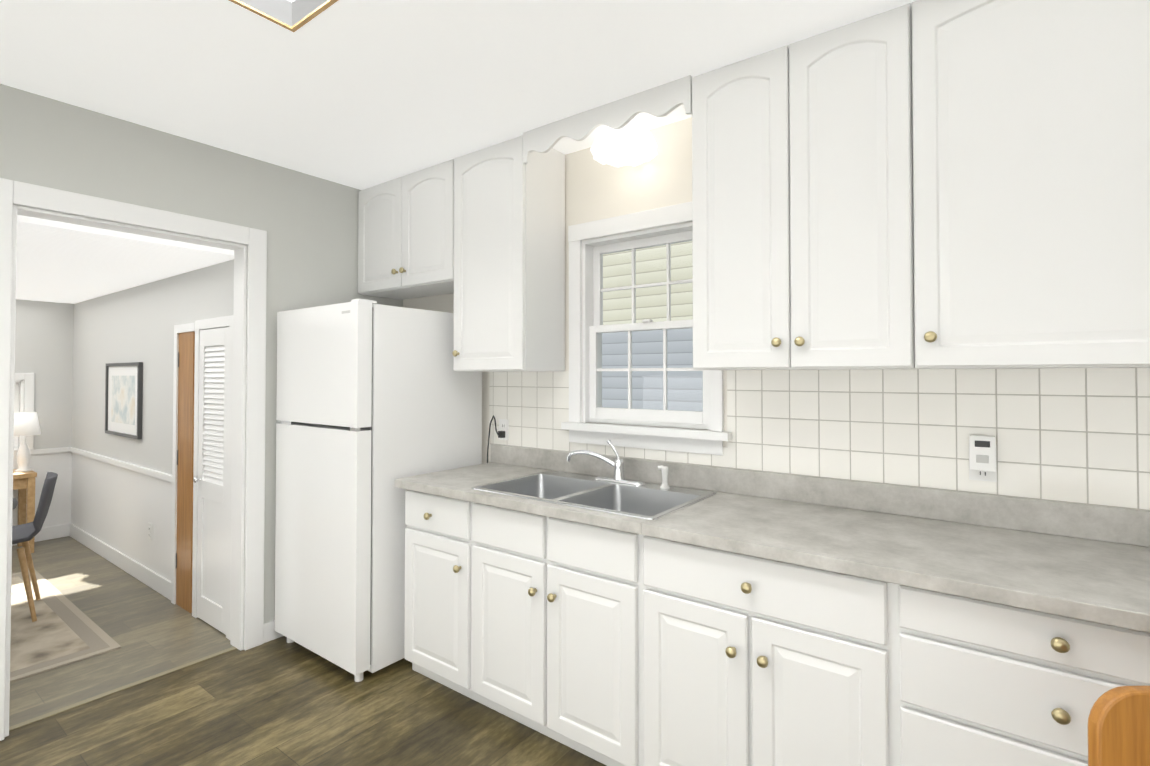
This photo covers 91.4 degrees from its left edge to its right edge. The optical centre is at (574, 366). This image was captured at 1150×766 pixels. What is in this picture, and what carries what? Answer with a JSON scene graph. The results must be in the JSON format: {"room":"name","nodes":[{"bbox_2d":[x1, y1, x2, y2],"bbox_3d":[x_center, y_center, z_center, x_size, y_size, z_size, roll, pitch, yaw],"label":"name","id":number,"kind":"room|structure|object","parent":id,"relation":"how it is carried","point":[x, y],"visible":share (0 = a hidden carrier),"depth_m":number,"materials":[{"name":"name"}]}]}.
{"room":"kitchen","nodes":[
{"label":"kitchen","id":0,"kind":"room"},
{"bbox_2d":[12,299,73,527],"bbox_3d":[-5.494,0.390,3.555,0.120,2.130,3.490,-1,-1,37],"label":"wall","id":1,"kind":"structure","parent":0,"point":[44,335],"depth_m":4.81,"materials":[{"name":"white paint"}]},
{"bbox_2d":[14,373,34,448],"bbox_3d":[-4.887,0.367,4.357,0.140,0.640,0.980,-1,-1,37],"label":"window","id":2,"kind":"structure","parent":1,"relation":"in","point":[24,393],"depth_m":4.68,"materials":[{"name":"white"}]},
{"bbox_2d":[12,447,67,545],"bbox_3d":[-5.398,1.059,3.548,0.030,0.790,3.370,-1,-1,37],"label":"baseboard","id":3,"kind":"structure","parent":1,"relation":"attached to","point":[57,531],"depth_m":4.79,"materials":[{"name":"white wood"}]},
{"bbox_2d":[16,215,233,303],"bbox_3d":[-4.141,-0.640,2.643,3.399,0.100,3.610,-1,-1,37],"label":"ceiling","id":4,"kind":"structure","parent":0,"point":[60,262],"depth_m":3.06,"materials":[{"name":"white painted drywall"}]},
{"bbox_2d":[71,259,233,580],"bbox_3d":[-3.101,0.397,4.029,3.400,2.130,0.120,-1,-1,37],"label":"wall","id":5,"kind":"structure","parent":0,"point":[118,508],"depth_m":3.94,"materials":[{"name":"white paint"}]},
{"bbox_2d":[67,447,171,599],"bbox_3d":[-3.438,1.076,4.178,2.370,0.775,0.023,-1,-1,37],"label":"baseboard","id":6,"kind":"structure","parent":5,"relation":"attached to","point":[155,581],"depth_m":4.02,"materials":[{"name":"white wood"}]},
{"bbox_2d":[105,362,142,439],"bbox_3d":[-3.282,0.238,4.074,0.740,0.530,0.025,-1,-1,37],"label":"framed art","id":7,"kind":"object","parent":5,"relation":"attached to","point":[123,397],"visible":1,"depth_m":4.05,"materials":[{"name":"grey"}]},
{"bbox_2d":[148,522,152,541],"bbox_3d":[-2.831,1.100,3.737,0.070,0.115,0.008,-1,-1,37],"label":"electrical outlet plate","id":8,"kind":"object","parent":5,"relation":"attached to","point":[150,525],"visible":1,"depth_m":3.73,"materials":[{"name":"white plastic"}]},
{"bbox_2d":[171,322,194,612],"bbox_3d":[-2.356,0.597,3.385,0.320,1.710,0.020,-1,-1,37],"label":"door leaf","id":9,"kind":"structure","parent":5,"relation":"in","point":[182,468],"depth_m":3.40,"materials":[{"name":"brown"}]},
{"bbox_2d":[192,315,232,639],"bbox_3d":[-2.027,0.588,3.124,0.510,1.720,0.049,-1,-1,37],"label":"door","id":10,"kind":"structure","parent":5,"relation":"in","point":[212,498],"depth_m":3.14,"materials":[{"name":"white wood"}]},
{"bbox_2d":[0,84,402,649],"bbox_3d":[-2.068,0.172,2.471,0.120,2.530,3.020,-1,-1,37],"label":"wall","id":11,"kind":"structure","parent":0,"point":[308,223],"depth_m":2.81,"materials":[{"name":"grey paint"}]},
{"bbox_2d":[0,178,266,740],"bbox_3d":[-1.988,0.359,2.561,0.138,2.160,1.045,-1,-1,37],"label":"trim","id":12,"kind":"structure","parent":11,"relation":"attached to","point":[248,478],"depth_m":2.82,"materials":[{"name":"white wood"}]},
{"bbox_2d":[263,620,283,642],"bbox_3d":[-1.380,1.400,3.269,0.012,0.100,0.845,-1,-1,37],"label":"baseboard","id":13,"kind":"structure","parent":11,"relation":"attached to","point":[269,633],"depth_m":2.95,"materials":[{"name":"white"}]},
{"bbox_2d":[0,536,605,765],"bbox_3d":[-1.713,1.450,1.359,8.950,0.060,4.850,-1,-1,37],"label":"floor","id":14,"kind":"structure","parent":0,"point":[280,701],"depth_m":2.37,"materials":[{"name":"wood"}]},
{"bbox_2d":[13,469,36,552],"bbox_3d":[-4.713,1.149,4.135,0.370,0.630,1.030,-1,-1,37],"label":"console","id":15,"kind":"object","parent":14,"relation":"on","point":[23,482],"visible":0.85,"depth_m":4.42,"materials":[{"name":"brown wood"}]},
{"bbox_2d":[14,412,40,471],"bbox_3d":[-4.432,0.604,4.514,0.200,0.470,0.200,-1,-1,37],"label":"light","id":16,"kind":"object","parent":15,"relation":"on","point":[26,424],"visible":0.98,"depth_m":4.48,"materials":[{"name":"white"}]},
{"bbox_2d":[10,570,120,681],"bbox_3d":[-3.634,1.437,2.740,1.920,0.009,1.780,-1,-1,37],"label":"rug","id":17,"kind":"object","parent":14,"relation":"on","point":[62,630],"visible":0.73,"depth_m":3.01,"materials":[{"name":"beige fabric"}]},
{"bbox_2d":[13,498,17,508],"bbox_3d":[-3.291,1.062,2.553,1.070,0.736,1.070,-1,-1,37],"label":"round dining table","id":18,"kind":"object","parent":17,"relation":"on","point":[15,502],"visible":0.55,"depth_m":2.89,"materials":[{"name":"grey"}]},
{"bbox_2d":[12,472,57,621],"bbox_3d":[-3.304,1.041,3.203,0.512,0.790,0.455,1,-1,-41],"label":"shell chair","id":19,"kind":"object","parent":17,"relation":"on","point":[24,534],"visible":0.9,"depth_m":3.23,"materials":[{"name":"grey plastic"}]},
{"bbox_2d":[9,647,236,730],"bbox_3d":[-1.991,1.437,2.546,0.030,0.004,0.833,-1,-1,37],"label":"threshold strip","id":20,"kind":"object","parent":14,"relation":"on","point":[41,717],"visible":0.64,"depth_m":2.48,"materials":[{"name":"brown"}]},
{"bbox_2d":[275,299,481,681],"bbox_3d":[-1.050,0.573,3.045,0.745,1.747,0.774,-1,-1,37],"label":"fridge","id":21,"kind":"object","parent":14,"relation":"on","point":[374,400],"visible":0.94,"depth_m":2.69,"materials":[{"name":"white metal"}]},
{"bbox_2d":[404,490,467,696],"bbox_3d":[-0.446,1.004,2.736,0.455,0.876,0.601,-1,-1,37],"label":"base cabinet","id":22,"kind":"object","parent":14,"relation":"on","point":[436,532],"depth_m":2.49,"materials":[{"name":"white wood"}]},
{"bbox_2d":[468,501,639,765],"bbox_3d":[0.065,0.998,2.358,0.817,0.876,0.601,-1,-1,37],"label":"base cabinet","id":23,"kind":"object","parent":14,"relation":"on","point":[607,646],"depth_m":2.08,"materials":[{"name":"white wood"}]},
{"bbox_2d":[640,534,899,765],"bbox_3d":[0.692,0.991,1.893,0.744,0.876,0.601,-1,-1,37],"label":"base cabinet","id":24,"kind":"object","parent":14,"relation":"on","point":[746,660],"depth_m":1.63,"materials":[{"name":"white wood"}]},
{"bbox_2d":[900,585,1149,765],"bbox_3d":[1.251,0.984,1.479,0.647,0.876,0.601,-1,-1,37],"label":"base cabinet","id":25,"kind":"object","parent":14,"relation":"on","point":[983,683],"depth_m":1.30,"materials":[{"name":"white wood"}]},
{"bbox_2d":[395,444,1149,632],"bbox_3d":[1.023,0.478,1.641,4.170,0.138,0.646,-1,-1,37],"label":"countertop","id":26,"kind":"structure","parent":25,"relation":"on","point":[1087,562],"depth_m":1.72,"materials":[{"name":"laminate"}]},
{"bbox_2d":[471,470,716,519],"bbox_3d":[0.068,0.612,2.348,0.896,0.193,0.544,-1,-1,37],"label":"double-bowl sink","id":27,"kind":"object","parent":26,"relation":"in","point":[648,501],"visible":0.4,"depth_m":2.41,"materials":[{"name":"silver metal"}]},
{"bbox_2d":[658,465,669,488],"bbox_3d":[0.380,0.468,2.392,0.051,0.094,0.042,-1,-1,37],"label":"sprayer","id":28,"kind":"object","parent":27,"relation":"on","point":[664,470],"visible":1,"depth_m":2.38,"materials":[{"name":"white plastic"}]},
{"bbox_2d":[566,440,644,485],"bbox_3d":[0.137,0.426,2.564,0.402,0.184,0.072,-1,-1,37],"label":"faucet","id":29,"kind":"object","parent":26,"relation":"on","point":[617,464],"visible":1,"depth_m":2.53,"materials":[{"name":"silver metal"}]},
{"bbox_2d":[1088,685,1149,765],"bbox_3d":[0.971,0.938,0.624,0.420,0.940,0.430,0,-1,-1],"label":"chair","id":30,"kind":"object","parent":14,"relation":"on","point":[1118,726],"visible":1,"depth_m":0.81,"materials":[{"name":"brown wood"}]},
{"bbox_2d":[0,0,916,189],"bbox_3d":[0.114,-1.156,0.968,5.440,0.080,3.170,-1,-1,37],"label":"ceiling","id":31,"kind":"structure","parent":0,"point":[361,94],"depth_m":2.04,"materials":[{"name":"white paint"}]},
{"bbox_2d":[229,0,337,31],"bbox_3d":[-0.610,-1.259,1.217,1.258,0.307,0.646,-1,-1,37],"label":"ceiling light","id":32,"kind":"object","parent":31,"relation":"attached to","point":[303,14],"visible":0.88,"depth_m":1.77,"materials":[{"name":"gold"}]},
{"bbox_2d":[590,118,656,166],"bbox_3d":[0.216,-1.006,2.465,0.300,0.173,0.300,-1,-1,37],"label":"ceiling light","id":33,"kind":"object","parent":31,"relation":"attached to","point":[632,142],"visible":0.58,"depth_m":2.50,"materials":[{"name":"white glass"}]},
{"bbox_2d":[403,117,1054,463],"bbox_3d":[1.013,0.168,2.161,5.440,2.530,0.150,-1,-1,37],"label":"wall","id":34,"kind":"structure","parent":0,"point":[595,190],"depth_m":2.69,"materials":[{"name":"white paint"}]},
{"bbox_2d":[358,158,455,299],"bbox_3d":[-0.886,-0.759,3.257,0.855,0.638,0.354,-1,-1,37],"label":"upper cabinet","id":35,"kind":"object","parent":34,"relation":"attached to","point":[405,236],"visible":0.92,"depth_m":3.12,"materials":[{"name":"white wood"}]},
{"bbox_2d":[452,135,564,371],"bbox_3d":[-0.348,-0.531,2.855,0.479,1.108,0.354,-1,-1,37],"label":"upper cabinet","id":36,"kind":"object","parent":34,"relation":"attached to","point":[509,260],"visible":0.96,"depth_m":2.73,"materials":[{"name":"white wood"}]},
{"bbox_2d":[561,201,731,454],"bbox_3d":[0.337,-0.169,2.632,0.860,1.087,0.205,-1,-1,37],"label":"double-hung window","id":37,"kind":"structure","parent":34,"relation":"in","point":[587,327],"depth_m":2.67,"materials":[{"name":"white wood"}]},
{"bbox_2d":[692,3,916,369],"bbox_3d":[0.804,-0.544,2.001,0.709,1.108,0.354,-1,-1,37],"label":"upper cabinet","id":38,"kind":"object","parent":34,"relation":"attached to","point":[802,213],"visible":1,"depth_m":1.85,"materials":[{"name":"white wood"}]},
{"bbox_2d":[523,75,691,163],"bbox_3d":[0.102,-1.020,2.362,0.838,0.142,0.018,-1,-1,37],"label":"scalloped valance","id":39,"kind":"object","parent":38,"relation":"attached to","point":[663,100],"visible":0.98,"depth_m":2.31,"materials":[{"name":"white wood"}]},
{"bbox_2d":[489,368,1149,510],"bbox_3d":[1.283,0.260,1.861,4.390,0.505,0.008,-1,-1,37],"label":"tile backsplash","id":40,"kind":"structure","parent":34,"relation":"attached to","point":[1076,435],"depth_m":1.92,"materials":[{"name":"white tile"}]},
{"bbox_2d":[499,419,508,439],"bbox_3d":[-0.393,0.347,3.091,0.070,0.114,0.006,-1,-1,37],"label":"electrical outlet","id":41,"kind":"object","parent":40,"relation":"attached to","point":[503,424],"visible":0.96,"depth_m":3.08,"materials":[{"name":"white plastic"}]},
{"bbox_2d":[487,415,504,462],"bbox_3d":[-0.450,0.633,3.095,0.131,0.728,0.049,-1,-1,37],"label":"cord","id":42,"kind":"object","parent":41,"relation":"attached to","point":[500,434],"visible":0.65,"depth_m":3.08,"materials":[{"name":"grey plastic"}]},
{"bbox_2d":[969,459,996,481],"bbox_3d":[1.323,0.312,1.821,0.072,0.116,0.006,-1,-1,37],"label":"electrical outlet","id":43,"kind":"object","parent":40,"relation":"attached to","point":[980,475],"visible":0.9,"depth_m":1.82,"materials":[{"name":"white plastic"}]},
{"bbox_2d":[969,435,995,471],"bbox_3d":[1.310,0.277,1.804,0.068,0.110,0.038,-1,-1,37],"label":"plug-in device","id":44,"kind":"object","parent":43,"relation":"attached to","point":[982,452],"visible":1,"depth_m":1.79,"materials":[{"name":"white plastic"}]},
{"bbox_2d":[911,0,1149,368],"bbox_3d":[1.364,-0.550,1.607,0.655,1.108,0.321,-1,-1,37],"label":"upper cabinet","id":45,"kind":"object","parent":34,"relation":"attached to","point":[1031,170],"visible":1,"depth_m":1.50,"materials":[{"name":"white wood"}]},
{"label":"outside","id":46,"kind":"structure","parent":0,"visible":0},
{"bbox_2d":[602,241,702,410],"bbox_3d":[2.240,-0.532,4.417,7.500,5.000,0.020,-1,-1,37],"label":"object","id":47,"kind":"structure","parent":46,"point":[692,403],"depth_m":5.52,"materials":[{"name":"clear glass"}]}
]}

